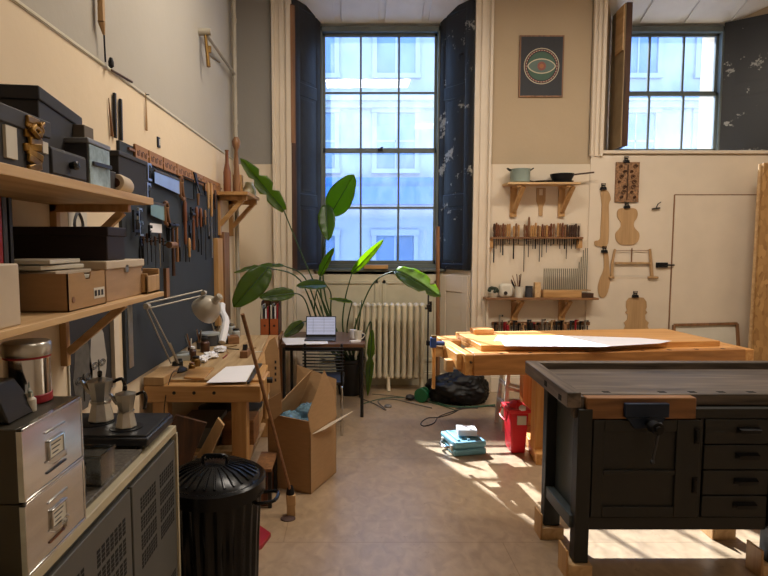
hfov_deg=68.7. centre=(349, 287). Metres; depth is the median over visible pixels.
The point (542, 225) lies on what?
chisel
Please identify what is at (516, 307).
wall shelf
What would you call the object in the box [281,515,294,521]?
pad
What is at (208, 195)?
knife
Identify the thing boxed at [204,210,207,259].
tool
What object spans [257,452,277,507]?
side table
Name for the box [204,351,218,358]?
crumpled tissue
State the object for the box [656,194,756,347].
door
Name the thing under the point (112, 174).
carton
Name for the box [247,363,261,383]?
straightedge
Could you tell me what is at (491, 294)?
bowl
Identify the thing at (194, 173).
square
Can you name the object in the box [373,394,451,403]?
cable
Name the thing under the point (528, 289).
glass jar
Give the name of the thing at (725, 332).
frame
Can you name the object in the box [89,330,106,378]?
print
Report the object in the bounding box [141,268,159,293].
wooden box
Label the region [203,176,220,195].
wooden plaque
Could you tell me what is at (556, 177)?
frying pan
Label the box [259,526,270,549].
dustpan
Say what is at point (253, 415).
wooden crate
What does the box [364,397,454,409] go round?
cable
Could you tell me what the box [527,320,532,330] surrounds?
clamp
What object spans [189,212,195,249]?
hammer
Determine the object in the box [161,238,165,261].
bradawl
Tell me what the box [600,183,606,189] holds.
clip
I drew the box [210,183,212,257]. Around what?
knife
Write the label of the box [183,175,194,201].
saw
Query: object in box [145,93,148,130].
stick
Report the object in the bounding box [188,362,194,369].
brass pot
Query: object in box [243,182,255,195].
pot
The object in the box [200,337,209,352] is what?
jar
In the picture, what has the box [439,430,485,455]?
tool case
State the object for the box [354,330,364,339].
mug
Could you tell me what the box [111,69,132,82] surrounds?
wand
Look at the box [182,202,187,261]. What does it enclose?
gouge
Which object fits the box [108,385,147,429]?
moka pot
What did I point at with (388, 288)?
wall panel
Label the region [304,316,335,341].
laptop
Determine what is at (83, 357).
print
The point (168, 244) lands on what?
mallet
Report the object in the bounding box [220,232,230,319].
batten
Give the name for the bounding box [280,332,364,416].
desk
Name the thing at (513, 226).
chisel
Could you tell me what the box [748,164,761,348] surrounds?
plywood sheet
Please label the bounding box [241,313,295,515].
broom
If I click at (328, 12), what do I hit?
ceiling
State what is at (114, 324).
batten
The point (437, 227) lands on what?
wooden pole
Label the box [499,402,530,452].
bin
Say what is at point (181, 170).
wooden plaque
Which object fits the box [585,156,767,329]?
wall
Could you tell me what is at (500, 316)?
clamp
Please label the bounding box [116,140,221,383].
board
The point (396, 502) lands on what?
floor
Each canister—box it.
[0,338,52,403]
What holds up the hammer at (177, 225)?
hanging from the board at (177, 320)
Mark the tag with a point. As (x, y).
(158, 138)
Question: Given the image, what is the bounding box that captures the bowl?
[488,292,497,297]
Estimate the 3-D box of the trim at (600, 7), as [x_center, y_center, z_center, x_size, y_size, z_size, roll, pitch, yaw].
[2.670,-2.497,5.999,0.140,2.140,0.065,0,4,0]
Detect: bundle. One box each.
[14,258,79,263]
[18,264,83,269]
[18,269,90,273]
[406,394,414,399]
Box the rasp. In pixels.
[213,190,217,237]
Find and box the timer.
[498,284,511,296]
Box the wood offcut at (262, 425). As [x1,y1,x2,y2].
[251,423,265,456]
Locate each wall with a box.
[0,0,240,418]
[236,0,767,391]
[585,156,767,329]
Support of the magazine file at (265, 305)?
on the stand
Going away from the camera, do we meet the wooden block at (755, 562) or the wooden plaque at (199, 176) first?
the wooden block at (755, 562)
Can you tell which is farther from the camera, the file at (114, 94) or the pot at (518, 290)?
the pot at (518, 290)
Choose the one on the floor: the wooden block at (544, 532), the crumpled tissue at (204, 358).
the wooden block at (544, 532)
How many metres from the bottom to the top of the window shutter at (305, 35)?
2.900 m
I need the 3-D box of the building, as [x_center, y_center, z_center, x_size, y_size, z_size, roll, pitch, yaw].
[6.000,-2.638,15.092,28.000,14.250,1.500,0,4,0]
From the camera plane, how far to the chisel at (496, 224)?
6.11 m
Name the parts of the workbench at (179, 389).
leg, leg, rail, rail, leg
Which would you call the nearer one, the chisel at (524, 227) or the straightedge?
the straightedge
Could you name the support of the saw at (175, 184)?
attached to the board at (177, 320)
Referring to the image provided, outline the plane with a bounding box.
[240,344,250,357]
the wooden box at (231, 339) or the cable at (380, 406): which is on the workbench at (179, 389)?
the wooden box at (231, 339)
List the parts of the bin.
handle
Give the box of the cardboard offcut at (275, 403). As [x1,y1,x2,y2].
[268,392,281,420]
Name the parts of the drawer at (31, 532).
drawer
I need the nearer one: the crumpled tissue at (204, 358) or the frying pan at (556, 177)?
the crumpled tissue at (204, 358)
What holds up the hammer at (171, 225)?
hanging from the board at (177, 320)
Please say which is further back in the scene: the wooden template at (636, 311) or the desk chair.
the wooden template at (636, 311)
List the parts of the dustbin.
lid handle, lid, handle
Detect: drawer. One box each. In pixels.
[0,396,83,504]
[0,458,85,575]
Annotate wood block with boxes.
[364,265,387,268]
[470,327,493,333]
[533,282,540,297]
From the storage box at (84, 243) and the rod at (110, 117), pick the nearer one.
the storage box at (84, 243)
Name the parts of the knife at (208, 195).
handle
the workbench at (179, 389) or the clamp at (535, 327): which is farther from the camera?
the clamp at (535, 327)
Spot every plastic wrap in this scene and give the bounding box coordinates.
[280,410,300,418]
[295,402,311,417]
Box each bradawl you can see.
[139,236,146,258]
[144,233,147,264]
[148,238,154,261]
[153,236,158,267]
[156,233,162,267]
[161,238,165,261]
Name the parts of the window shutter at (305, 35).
raised panel, shutter panel, raised panel, raised panel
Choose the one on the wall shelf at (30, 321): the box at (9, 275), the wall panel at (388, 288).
the box at (9, 275)
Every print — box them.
[73,342,92,409]
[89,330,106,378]
[518,35,564,96]
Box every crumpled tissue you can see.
[199,355,208,362]
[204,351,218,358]
[213,345,226,352]
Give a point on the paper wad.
(521, 407)
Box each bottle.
[27,390,36,411]
[178,358,182,365]
[189,346,195,360]
[223,150,230,190]
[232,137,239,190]
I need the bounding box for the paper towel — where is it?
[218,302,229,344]
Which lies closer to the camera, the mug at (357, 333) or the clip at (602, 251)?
the mug at (357, 333)
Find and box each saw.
[150,201,170,227]
[154,169,184,200]
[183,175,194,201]
[196,180,205,204]
[609,248,658,278]
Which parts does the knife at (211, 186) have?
handle, blade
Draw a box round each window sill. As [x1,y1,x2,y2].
[313,268,445,273]
[603,150,767,153]
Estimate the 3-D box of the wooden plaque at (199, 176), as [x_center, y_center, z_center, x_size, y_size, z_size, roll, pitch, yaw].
[-1.194,-0.858,4.383,0.016,0.080,0.326,0,4,0]
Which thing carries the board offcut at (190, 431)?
on the floor
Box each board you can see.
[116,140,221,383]
[184,367,213,379]
[751,163,767,360]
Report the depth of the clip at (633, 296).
6.18 m
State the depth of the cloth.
4.47 m
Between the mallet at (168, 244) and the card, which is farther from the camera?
the card
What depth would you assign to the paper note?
3.47 m
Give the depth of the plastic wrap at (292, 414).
3.87 m
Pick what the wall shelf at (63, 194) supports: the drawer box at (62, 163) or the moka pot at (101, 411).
the drawer box at (62, 163)
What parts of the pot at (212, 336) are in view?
lid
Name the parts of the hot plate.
glass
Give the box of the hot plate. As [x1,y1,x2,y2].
[82,413,172,448]
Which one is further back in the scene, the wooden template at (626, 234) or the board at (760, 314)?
the wooden template at (626, 234)
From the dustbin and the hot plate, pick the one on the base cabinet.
the hot plate
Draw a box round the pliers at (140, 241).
[139,236,142,258]
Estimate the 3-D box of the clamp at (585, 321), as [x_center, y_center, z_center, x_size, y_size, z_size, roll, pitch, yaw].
[2.616,0.505,6.207,0.048,0.300,0.024,0,4,0]
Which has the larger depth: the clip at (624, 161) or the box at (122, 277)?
the clip at (624, 161)
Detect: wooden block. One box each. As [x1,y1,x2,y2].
[240,175,242,190]
[534,506,563,539]
[558,540,591,575]
[701,530,735,539]
[745,540,767,575]
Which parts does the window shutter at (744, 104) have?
raised panel, raised panel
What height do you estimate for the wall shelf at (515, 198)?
0.352 m
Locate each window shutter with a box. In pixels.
[290,0,320,270]
[438,0,474,269]
[608,2,632,149]
[719,14,767,149]
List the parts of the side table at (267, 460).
leg, leg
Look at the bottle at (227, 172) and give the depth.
5.08 m
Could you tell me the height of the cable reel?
0.150 m
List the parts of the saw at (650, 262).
saw arm, twisted cord, saw arm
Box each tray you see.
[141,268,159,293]
[176,350,196,360]
[582,292,593,297]
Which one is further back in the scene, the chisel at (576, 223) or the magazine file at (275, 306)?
the chisel at (576, 223)
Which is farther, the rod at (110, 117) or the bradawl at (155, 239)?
the bradawl at (155, 239)
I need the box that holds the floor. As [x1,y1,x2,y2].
[195,385,759,575]
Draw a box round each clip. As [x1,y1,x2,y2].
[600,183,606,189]
[601,246,607,252]
[623,156,629,162]
[632,291,638,297]
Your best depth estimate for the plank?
3.21 m
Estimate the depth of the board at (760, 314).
5.89 m
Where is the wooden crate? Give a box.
[222,411,258,444]
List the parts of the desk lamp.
arm, arm, cord, arm, arm, lamp shade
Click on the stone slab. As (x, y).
(122, 458)
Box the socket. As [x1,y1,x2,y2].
[213,293,222,302]
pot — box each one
[79,370,126,422]
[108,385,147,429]
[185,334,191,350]
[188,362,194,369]
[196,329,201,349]
[198,331,218,345]
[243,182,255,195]
[488,286,498,297]
[511,274,523,297]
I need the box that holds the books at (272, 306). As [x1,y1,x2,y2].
[270,303,274,318]
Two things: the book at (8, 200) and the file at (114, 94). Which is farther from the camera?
the file at (114, 94)
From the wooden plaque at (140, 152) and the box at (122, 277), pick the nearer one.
the box at (122, 277)
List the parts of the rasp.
handle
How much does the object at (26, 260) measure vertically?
0.013 m
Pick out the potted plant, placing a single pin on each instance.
(252, 285)
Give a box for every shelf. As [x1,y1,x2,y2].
[0,162,153,226]
[0,291,163,365]
[217,191,259,235]
[483,297,598,319]
[502,182,580,216]
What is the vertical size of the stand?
0.798 m
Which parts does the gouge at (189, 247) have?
handle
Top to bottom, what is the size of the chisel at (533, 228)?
0.262 m
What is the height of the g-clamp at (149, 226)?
0.086 m
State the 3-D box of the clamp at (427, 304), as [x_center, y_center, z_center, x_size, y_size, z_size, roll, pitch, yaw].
[0.858,0.580,6.157,0.038,1.200,0.050,0,4,0]
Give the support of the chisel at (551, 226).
in the rack at (579, 245)
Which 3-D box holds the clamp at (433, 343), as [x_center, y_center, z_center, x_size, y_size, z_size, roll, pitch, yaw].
[0.698,0.593,4.479,0.115,0.432,0.040,0,4,0]
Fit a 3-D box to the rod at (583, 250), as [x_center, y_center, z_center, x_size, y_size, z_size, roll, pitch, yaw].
[2.543,-0.199,6.113,0.010,0.431,0.010,2,5,22]
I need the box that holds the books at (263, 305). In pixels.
[261,303,265,318]
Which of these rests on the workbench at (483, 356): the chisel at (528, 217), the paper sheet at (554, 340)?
the paper sheet at (554, 340)
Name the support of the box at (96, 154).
on the wall shelf at (63, 194)
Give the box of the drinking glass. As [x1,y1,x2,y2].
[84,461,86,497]
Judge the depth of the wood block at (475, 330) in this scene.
4.72 m
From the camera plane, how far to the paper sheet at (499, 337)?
4.49 m
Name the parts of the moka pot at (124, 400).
pot, lid, handle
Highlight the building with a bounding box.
[325,37,701,259]
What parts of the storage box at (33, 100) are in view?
lid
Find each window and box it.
[320,26,439,267]
[618,26,724,149]
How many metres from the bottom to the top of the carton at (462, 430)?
0.050 m
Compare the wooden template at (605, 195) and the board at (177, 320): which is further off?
the wooden template at (605, 195)
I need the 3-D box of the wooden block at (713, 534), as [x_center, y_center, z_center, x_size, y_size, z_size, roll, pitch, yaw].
[2.099,1.337,3.192,0.132,0.145,0.110,0,4,0]
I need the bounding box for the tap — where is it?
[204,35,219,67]
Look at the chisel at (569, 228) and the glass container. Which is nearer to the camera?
the glass container
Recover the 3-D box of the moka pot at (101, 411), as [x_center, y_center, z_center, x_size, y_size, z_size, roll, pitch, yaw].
[-0.963,0.419,2.186,0.151,0.195,0.097,1,5,14]
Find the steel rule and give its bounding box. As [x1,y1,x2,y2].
[127,305,133,368]
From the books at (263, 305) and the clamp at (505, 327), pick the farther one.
the clamp at (505, 327)
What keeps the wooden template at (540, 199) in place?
hanging from the wall at (547, 135)
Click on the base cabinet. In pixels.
(132, 528)
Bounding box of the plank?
[196,417,224,457]
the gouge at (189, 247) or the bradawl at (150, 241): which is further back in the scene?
the gouge at (189, 247)
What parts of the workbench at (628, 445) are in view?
leg, rail, panel, leg, door, door frame, vise plate, rail, rail, drawer, drawer, drawer, drawer, cup handle, cup handle, cup handle, cup handle, leg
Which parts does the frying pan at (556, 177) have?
handle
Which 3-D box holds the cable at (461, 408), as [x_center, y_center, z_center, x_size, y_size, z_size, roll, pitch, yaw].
[0.987,1.229,5.470,0.184,0.008,0.980,4,6,43]
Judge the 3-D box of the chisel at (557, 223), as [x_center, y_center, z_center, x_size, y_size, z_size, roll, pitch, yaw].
[2.277,-0.596,6.135,0.025,0.234,0.025,2,5,22]
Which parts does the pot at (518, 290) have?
pot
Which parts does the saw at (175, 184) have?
blade, handle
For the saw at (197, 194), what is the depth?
4.36 m
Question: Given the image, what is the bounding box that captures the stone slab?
[84,449,141,507]
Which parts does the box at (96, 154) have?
lid, handle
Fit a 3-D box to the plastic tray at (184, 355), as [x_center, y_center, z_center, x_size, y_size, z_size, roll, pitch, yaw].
[-1.165,0.474,3.955,0.129,0.049,0.175,0,4,0]
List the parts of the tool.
handle, blade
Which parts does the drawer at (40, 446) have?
drawer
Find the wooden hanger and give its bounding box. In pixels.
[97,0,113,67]
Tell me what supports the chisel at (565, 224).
in the rack at (579, 245)
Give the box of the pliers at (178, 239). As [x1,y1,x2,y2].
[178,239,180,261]
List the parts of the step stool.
leg, leg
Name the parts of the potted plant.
blade, blade, blade, blade, blade, blade, blade, blade, blade, blade, blade, blade, blade, blade, blade, blade, blade, blade, blade, pot, blade, blade, blade, blade, blade, blade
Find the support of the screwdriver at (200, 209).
hanging from the board at (177, 320)
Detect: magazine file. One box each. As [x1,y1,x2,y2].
[260,300,270,334]
[270,301,281,334]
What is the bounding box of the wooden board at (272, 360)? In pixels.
[265,337,280,398]
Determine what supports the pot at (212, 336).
on the workbench at (179, 389)
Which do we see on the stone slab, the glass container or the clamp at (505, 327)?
the glass container
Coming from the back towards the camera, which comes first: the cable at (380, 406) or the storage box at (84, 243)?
the cable at (380, 406)
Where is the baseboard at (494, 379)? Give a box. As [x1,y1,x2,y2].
[490,375,519,392]
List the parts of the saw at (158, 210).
blade, handle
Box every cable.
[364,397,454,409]
[364,398,431,410]
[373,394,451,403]
[420,405,472,425]
[430,399,494,407]
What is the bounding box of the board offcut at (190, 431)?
[171,414,206,466]
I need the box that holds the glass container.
[87,445,114,486]
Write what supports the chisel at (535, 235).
in the rack at (579, 245)
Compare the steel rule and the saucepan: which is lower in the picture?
the steel rule
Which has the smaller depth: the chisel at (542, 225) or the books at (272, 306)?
the books at (272, 306)
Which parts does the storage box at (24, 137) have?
lid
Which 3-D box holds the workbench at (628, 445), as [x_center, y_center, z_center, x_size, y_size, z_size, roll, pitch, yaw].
[1.828,0.910,3.039,1.585,0.880,0.800,0,4,0]
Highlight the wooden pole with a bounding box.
[436,226,439,375]
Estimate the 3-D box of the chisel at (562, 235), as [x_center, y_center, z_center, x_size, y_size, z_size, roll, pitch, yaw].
[2.326,-0.595,6.128,0.025,0.235,0.025,2,5,22]
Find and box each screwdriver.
[194,207,198,251]
[199,208,202,254]
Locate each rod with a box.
[108,98,113,136]
[580,257,581,289]
[582,250,583,289]
[584,248,585,289]
[586,248,587,289]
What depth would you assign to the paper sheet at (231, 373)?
3.46 m
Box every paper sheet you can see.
[206,365,254,382]
[282,338,327,344]
[494,335,550,341]
[501,335,669,346]
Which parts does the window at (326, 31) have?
sash, sash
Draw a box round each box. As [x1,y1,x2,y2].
[0,84,81,150]
[0,102,50,173]
[0,263,20,328]
[13,227,125,260]
[19,270,105,311]
[48,146,85,181]
[61,259,143,301]
[64,137,111,187]
[109,150,146,196]
[227,334,238,343]
[267,365,350,493]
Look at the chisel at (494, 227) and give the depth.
6.13 m
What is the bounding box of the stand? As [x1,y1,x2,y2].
[278,331,283,399]
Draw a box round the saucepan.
[507,168,533,181]
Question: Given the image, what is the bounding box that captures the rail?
[491,322,589,324]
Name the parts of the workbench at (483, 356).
leg, leg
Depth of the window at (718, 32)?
6.45 m
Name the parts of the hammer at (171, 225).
handle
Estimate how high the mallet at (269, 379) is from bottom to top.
0.258 m
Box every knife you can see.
[206,182,210,235]
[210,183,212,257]
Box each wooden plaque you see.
[133,144,147,161]
[148,150,162,168]
[162,157,176,174]
[176,163,191,180]
[191,170,203,185]
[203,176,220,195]
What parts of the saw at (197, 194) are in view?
handle, saw frame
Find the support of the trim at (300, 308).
attached to the wall at (547, 135)
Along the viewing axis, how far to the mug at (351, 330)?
5.62 m
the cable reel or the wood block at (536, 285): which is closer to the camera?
the cable reel
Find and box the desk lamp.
[143,290,222,412]
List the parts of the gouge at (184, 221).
handle, blade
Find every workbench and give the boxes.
[143,335,277,459]
[431,329,753,464]
[525,361,767,562]
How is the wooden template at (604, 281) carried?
hanging from the clip at (602, 251)
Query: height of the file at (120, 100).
0.216 m
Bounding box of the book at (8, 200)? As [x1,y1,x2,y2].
[6,197,14,262]
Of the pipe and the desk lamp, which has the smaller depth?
the desk lamp
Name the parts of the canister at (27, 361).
lid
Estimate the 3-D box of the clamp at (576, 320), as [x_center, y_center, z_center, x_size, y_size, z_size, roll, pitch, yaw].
[2.511,0.499,6.206,0.048,0.300,0.024,0,4,0]
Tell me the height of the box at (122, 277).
0.145 m
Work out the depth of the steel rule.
3.06 m
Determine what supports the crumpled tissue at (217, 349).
on the workbench at (179, 389)
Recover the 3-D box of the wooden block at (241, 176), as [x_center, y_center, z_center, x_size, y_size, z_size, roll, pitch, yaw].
[-1.095,-1.002,5.479,0.090,0.200,0.080,0,4,0]
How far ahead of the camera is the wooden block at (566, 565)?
2.77 m
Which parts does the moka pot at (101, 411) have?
pot, lid knob, lid, handle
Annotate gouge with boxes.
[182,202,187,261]
[186,238,191,261]
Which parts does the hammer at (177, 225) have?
handle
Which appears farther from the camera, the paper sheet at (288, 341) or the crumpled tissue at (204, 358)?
the paper sheet at (288, 341)
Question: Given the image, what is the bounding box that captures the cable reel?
[414,387,429,402]
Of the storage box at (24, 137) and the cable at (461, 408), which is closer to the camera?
the storage box at (24, 137)
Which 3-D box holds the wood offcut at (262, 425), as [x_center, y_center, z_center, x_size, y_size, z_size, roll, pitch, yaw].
[-0.740,1.212,4.005,0.060,0.248,0.811,1,4,7]
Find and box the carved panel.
[614,162,639,201]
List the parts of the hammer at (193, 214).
handle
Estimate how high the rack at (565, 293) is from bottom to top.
0.085 m
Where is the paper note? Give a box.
[150,223,161,232]
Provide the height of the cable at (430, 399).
0.016 m
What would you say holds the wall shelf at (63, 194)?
attached to the wall at (157, 45)
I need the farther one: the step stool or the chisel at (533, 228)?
the chisel at (533, 228)
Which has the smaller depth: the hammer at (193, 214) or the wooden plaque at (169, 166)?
the wooden plaque at (169, 166)
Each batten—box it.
[109,310,119,382]
[213,238,223,325]
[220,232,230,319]
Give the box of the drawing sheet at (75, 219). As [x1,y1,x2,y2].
[68,212,86,226]
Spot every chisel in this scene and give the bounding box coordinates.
[493,224,495,262]
[495,223,497,247]
[500,225,501,252]
[502,223,503,254]
[506,224,508,242]
[513,226,514,258]
[523,224,525,271]
[528,217,529,256]
[532,225,534,248]
[534,223,536,248]
[539,226,540,261]
[541,224,543,256]
[546,225,547,252]
[550,223,552,245]
[553,224,554,243]
[557,223,558,243]
[559,223,560,248]
[561,223,563,243]
[564,224,565,248]
[566,224,567,258]
[568,225,570,245]
[571,225,572,248]
[573,225,574,243]
[575,223,576,248]
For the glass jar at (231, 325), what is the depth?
5.01 m
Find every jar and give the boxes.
[191,356,200,366]
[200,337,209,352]
[228,323,234,334]
[232,328,239,337]
[525,286,532,297]
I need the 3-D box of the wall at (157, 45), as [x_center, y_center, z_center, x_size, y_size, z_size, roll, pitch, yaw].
[-1.320,-0.926,2.587,0.200,4.750,8.500,0,4,0]
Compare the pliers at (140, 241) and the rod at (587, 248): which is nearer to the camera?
the pliers at (140, 241)
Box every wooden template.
[536,188,545,215]
[594,190,610,246]
[598,253,609,297]
[615,208,639,244]
[624,297,648,328]
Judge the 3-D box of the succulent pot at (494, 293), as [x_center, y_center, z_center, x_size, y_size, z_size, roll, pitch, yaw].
[1.568,0.041,6.130,0.125,0.122,0.120,1,5,18]
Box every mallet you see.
[164,242,177,247]
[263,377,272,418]
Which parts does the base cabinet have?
door, door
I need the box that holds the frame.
[672,322,739,345]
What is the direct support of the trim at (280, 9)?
attached to the wall at (547, 135)
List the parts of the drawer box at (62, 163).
knob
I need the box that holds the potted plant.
[232,158,440,395]
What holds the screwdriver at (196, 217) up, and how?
hanging from the board at (177, 320)
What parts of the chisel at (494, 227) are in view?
blade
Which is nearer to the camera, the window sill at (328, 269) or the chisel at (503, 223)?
the chisel at (503, 223)
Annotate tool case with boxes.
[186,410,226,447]
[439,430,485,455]
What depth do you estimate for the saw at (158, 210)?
3.52 m
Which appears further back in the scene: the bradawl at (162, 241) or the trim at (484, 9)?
the trim at (484, 9)
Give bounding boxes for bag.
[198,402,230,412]
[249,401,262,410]
[425,369,489,405]
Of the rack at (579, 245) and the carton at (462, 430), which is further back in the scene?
the rack at (579, 245)
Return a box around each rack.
[490,237,582,247]
[541,289,590,297]
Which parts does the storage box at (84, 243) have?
lid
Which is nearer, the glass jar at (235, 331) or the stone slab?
the stone slab
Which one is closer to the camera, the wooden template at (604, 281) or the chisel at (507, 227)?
the chisel at (507, 227)
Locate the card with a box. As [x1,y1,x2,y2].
[570,223,580,236]
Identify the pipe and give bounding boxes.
[198,0,240,334]
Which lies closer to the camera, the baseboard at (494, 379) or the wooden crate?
the wooden crate
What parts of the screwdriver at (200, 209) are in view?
handle, blade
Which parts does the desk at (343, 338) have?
leg, leg, frame rail, leg, leg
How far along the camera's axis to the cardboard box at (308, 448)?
3.80 m
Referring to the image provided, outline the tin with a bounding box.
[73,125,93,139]
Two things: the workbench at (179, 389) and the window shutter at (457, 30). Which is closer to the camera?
the workbench at (179, 389)
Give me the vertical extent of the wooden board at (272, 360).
0.592 m
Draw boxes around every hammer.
[168,223,175,275]
[173,223,179,261]
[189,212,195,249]
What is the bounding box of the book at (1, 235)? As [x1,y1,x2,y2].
[0,196,3,262]
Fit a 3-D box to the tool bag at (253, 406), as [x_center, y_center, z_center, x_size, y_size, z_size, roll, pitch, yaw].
[-0.748,0.851,4.179,0.196,0.162,0.366,0,4,0]
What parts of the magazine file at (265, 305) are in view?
panel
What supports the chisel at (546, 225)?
in the rack at (579, 245)
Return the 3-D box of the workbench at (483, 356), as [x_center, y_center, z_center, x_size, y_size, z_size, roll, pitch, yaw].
[1.859,0.849,4.632,2.400,0.898,0.880,0,4,-6]
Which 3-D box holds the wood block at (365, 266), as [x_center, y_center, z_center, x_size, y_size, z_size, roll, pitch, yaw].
[0.301,-0.247,6.510,0.278,0.045,0.080,0,4,0]
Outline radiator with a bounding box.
[352,301,443,390]
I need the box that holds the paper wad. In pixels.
[519,405,525,410]
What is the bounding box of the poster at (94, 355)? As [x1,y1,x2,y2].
[67,311,115,409]
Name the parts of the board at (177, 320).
wooden strip, rail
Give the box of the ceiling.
[608,0,767,25]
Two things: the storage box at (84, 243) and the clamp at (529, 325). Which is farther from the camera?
the clamp at (529, 325)
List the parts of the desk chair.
seat, post, leg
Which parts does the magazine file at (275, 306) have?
panel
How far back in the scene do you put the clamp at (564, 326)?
6.19 m
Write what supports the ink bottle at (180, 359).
on the workbench at (179, 389)
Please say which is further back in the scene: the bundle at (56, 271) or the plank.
the plank
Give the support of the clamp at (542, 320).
hanging from the rail
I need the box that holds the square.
[193,172,199,192]
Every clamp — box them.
[426,295,429,380]
[430,335,444,388]
[498,315,502,330]
[503,322,509,330]
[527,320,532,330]
[532,322,537,330]
[541,319,545,330]
[560,320,566,329]
[574,319,578,329]
[584,320,588,329]
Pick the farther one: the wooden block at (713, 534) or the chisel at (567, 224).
the chisel at (567, 224)
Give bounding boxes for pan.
[530,180,553,181]
[550,172,593,181]
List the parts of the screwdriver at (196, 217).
handle, blade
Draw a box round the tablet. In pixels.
[0,378,32,423]
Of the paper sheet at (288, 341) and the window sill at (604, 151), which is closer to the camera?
the paper sheet at (288, 341)
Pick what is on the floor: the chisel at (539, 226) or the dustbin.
the dustbin
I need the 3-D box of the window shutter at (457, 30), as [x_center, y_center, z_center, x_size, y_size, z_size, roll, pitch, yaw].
[1.153,-1.653,6.241,0.081,2.900,0.512,-3,5,-35]
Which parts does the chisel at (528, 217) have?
handle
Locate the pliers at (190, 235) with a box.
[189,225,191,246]
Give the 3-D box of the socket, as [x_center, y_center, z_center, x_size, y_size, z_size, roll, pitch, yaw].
[-0.806,0.064,3.405,0.064,0.062,0.042,2,5,29]
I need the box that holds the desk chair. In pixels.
[302,344,344,435]
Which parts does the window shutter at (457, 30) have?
raised panel, raised panel, shutter panel, raised panel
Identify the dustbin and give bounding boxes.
[179,453,279,575]
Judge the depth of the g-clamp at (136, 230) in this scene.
3.02 m
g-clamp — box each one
[132,210,139,235]
[137,208,142,225]
[138,222,143,238]
[146,162,151,182]
[146,182,150,196]
[148,225,152,239]
[190,207,193,221]
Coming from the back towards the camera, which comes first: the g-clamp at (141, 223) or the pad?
the pad
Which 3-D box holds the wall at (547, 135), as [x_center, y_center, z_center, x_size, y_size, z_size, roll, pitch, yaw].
[1.940,-1.230,6.550,6.320,4.750,0.850,0,4,0]
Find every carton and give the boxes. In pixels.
[110,171,115,188]
[456,425,476,435]
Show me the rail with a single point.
(492, 323)
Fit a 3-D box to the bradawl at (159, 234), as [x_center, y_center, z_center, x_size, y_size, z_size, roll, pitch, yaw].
[-1.182,-0.233,3.483,0.040,0.216,0.017,0,4,0]
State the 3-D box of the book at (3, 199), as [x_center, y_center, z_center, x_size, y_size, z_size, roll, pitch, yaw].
[-1.050,-0.080,1.517,0.240,0.330,0.022,0,4,0]
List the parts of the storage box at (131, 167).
lid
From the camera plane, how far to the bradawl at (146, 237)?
3.26 m
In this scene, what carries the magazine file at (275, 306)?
on the stand
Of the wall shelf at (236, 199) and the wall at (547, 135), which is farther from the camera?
the wall at (547, 135)
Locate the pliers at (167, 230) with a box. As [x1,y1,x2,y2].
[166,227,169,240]
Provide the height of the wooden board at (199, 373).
0.012 m
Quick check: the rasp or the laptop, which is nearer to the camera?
the rasp
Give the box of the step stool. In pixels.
[494,375,519,431]
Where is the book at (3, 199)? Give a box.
[1,197,8,262]
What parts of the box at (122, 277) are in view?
lid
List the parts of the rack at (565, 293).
rack lid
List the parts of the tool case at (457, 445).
handle, case lid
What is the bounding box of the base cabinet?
[31,425,180,575]
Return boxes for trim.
[11,0,233,160]
[271,0,293,392]
[294,274,318,385]
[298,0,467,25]
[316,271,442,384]
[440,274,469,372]
[470,0,494,379]
[588,0,607,156]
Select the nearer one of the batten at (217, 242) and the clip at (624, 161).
the batten at (217, 242)
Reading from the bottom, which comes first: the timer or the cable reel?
the cable reel
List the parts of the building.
pane, pane, pane, pane, pane, pane, cornice, pane, pane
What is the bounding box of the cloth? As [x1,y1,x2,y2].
[508,399,522,408]
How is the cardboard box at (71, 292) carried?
on the wall shelf at (30, 321)
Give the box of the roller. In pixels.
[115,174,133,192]
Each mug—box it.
[350,329,355,337]
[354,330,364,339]
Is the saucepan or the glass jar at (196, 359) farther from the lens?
the saucepan
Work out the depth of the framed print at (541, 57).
6.01 m
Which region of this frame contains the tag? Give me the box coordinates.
[157,136,160,147]
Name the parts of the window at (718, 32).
sash, sash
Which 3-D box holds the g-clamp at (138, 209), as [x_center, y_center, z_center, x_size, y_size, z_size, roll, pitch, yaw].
[-1.170,-0.395,3.112,0.021,0.097,0.061,0,4,0]

